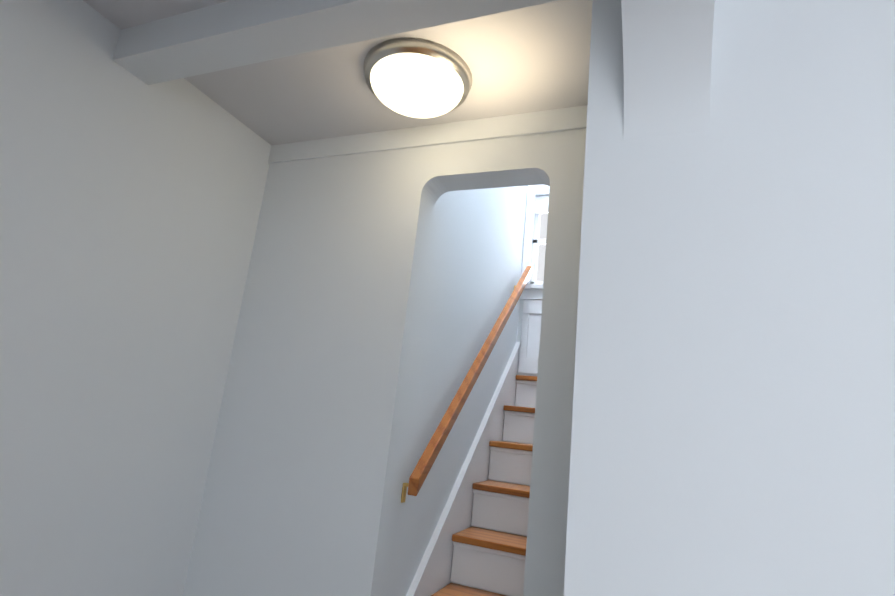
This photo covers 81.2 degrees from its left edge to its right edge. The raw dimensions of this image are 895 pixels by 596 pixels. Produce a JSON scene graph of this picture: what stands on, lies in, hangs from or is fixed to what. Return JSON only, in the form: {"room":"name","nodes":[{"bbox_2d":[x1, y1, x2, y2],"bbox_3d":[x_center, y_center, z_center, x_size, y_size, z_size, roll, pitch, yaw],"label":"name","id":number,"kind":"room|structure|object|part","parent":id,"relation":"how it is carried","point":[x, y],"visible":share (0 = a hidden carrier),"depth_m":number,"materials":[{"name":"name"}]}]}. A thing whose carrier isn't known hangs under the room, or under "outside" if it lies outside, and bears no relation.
{"room":"hallway","nodes":[
{"label":"hallway","id":0,"kind":"room"},
{"bbox_2d":[0,0,270,595],"bbox_3d":[-2.063,-0.217,-0.302,0.140,2.520,5.930,1,-14,22],"label":"wall","id":1,"kind":"structure","parent":0,"point":[130,205],"depth_m":1.75,"materials":[{"name":"white paint"}]},
{"bbox_2d":[83,0,592,144],"bbox_3d":[1.170,-2.376,0.275,5.640,2.600,8.240,1,-14,22],"label":"ceiling","id":2,"kind":"structure","parent":0,"point":[535,58],"depth_m":1.87,"materials":[{"name":"white paint"}]},
{"bbox_2d":[113,0,558,84],"bbox_3d":[-0.370,-0.837,1.538,1.580,0.120,0.138,1,-14,22],"label":"beam","id":3,"kind":"structure","parent":2,"relation":"attached to","point":[223,35],"depth_m":1.57,"materials":[{"name":"white paint"}]},
{"bbox_2d":[364,37,472,117],"bbox_3d":[-0.111,-0.736,1.855,0.390,0.115,0.390,1,-14,22],"label":"ceiling light","id":4,"kind":"object","parent":2,"relation":"attached to","point":[415,77],"visible":1,"depth_m":1.76,"materials":[{"name":"white glass"}]},
{"bbox_2d":[183,105,586,595],"bbox_3d":[-0.081,-0.679,2.244,1.580,5.000,0.152,1,-14,22],"label":"wall","id":5,"kind":"structure","parent":0,"point":[302,490],"depth_m":2.04,"materials":[{"name":"white paint"}]},
{"bbox_2d":[389,185,527,595],"bbox_3d":[0.212,-0.452,3.066,0.140,5.000,1.650,1,-14,22],"label":"wall","id":6,"kind":"structure","parent":0,"point":[474,271],"depth_m":2.48,"materials":[{"name":"white paint"}]},
{"bbox_2d":[406,342,520,595],"bbox_3d":[0.078,1.009,2.552,0.029,1.908,1.645,1,-14,22],"label":"trim","id":7,"kind":"structure","parent":6,"relation":"attached to","point":[432,576],"depth_m":2.55,"materials":[{"name":"white paint"}]},
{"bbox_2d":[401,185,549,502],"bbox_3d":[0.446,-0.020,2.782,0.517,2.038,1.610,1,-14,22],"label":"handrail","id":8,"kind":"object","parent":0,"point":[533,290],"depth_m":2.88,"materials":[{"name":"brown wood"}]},
{"bbox_3d":[0.193,0.271,2.742,0.085,1.403,1.500,1,-14,22],"label":"handrail","id":9,"kind":"part","parent":8,"relation":"part of","materials":[{"name":"brown wood"}]},
{"bbox_2d":[517,195,548,375],"bbox_3d":[0.793,-0.258,3.617,0.520,5.000,0.140,1,-14,22],"label":"wall","id":10,"kind":"structure","parent":0,"point":[520,324],"depth_m":3.54,"materials":[{"name":"white paint"}]},
{"bbox_2d":[518,300,541,373],"bbox_3d":[0.721,0.257,3.416,0.488,0.495,0.012,1,-14,22],"label":"trim","id":11,"kind":"structure","parent":10,"relation":"attached to","point":[530,339],"depth_m":3.48,"materials":[{"name":"white paint"}]},
{"bbox_2d":[621,0,714,139],"bbox_3d":[-0.544,-0.299,-1.337,0.152,2.520,4.867,1,-14,22],"label":"beam","id":12,"kind":"structure","parent":0,"point":[667,52],"depth_m":0.97,"materials":[{"name":"white paint"}]},
{"bbox_2d":[564,0,894,595],"bbox_3d":[1.976,0.349,0.244,3.765,2.520,0.138,1,-14,22],"label":"wall","id":13,"kind":"structure","parent":0,"point":[733,424],"depth_m":0.87,"materials":[{"name":"white paint"}]},
{"bbox_3d":[0.764,1.378,-0.618,5.640,0.120,8.240,1,-14,22],"label":"floor","id":14,"kind":"structure","parent":0,"visible":0},
{"bbox_2d":[431,375,536,595],"bbox_3d":[0.299,1.120,2.422,0.493,1.680,1.659,1,-14,22],"label":"stairs","id":15,"kind":"structure","parent":14,"relation":"on","point":[489,552],"depth_m":2.56,"materials":[{"name":"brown wood"}]},
{"label":"outside","id":16,"kind":"structure","parent":0,"visible":0},
{"bbox_2d":[536,213,547,280],"bbox_3d":[0.796,0.732,3.649,0.500,3.700,0.001,1,-14,22],"label":"window","id":17,"kind":"structure","parent":16,"point":[541,248],"depth_m":3.99,"materials":[{"name":"glass"}]}
]}

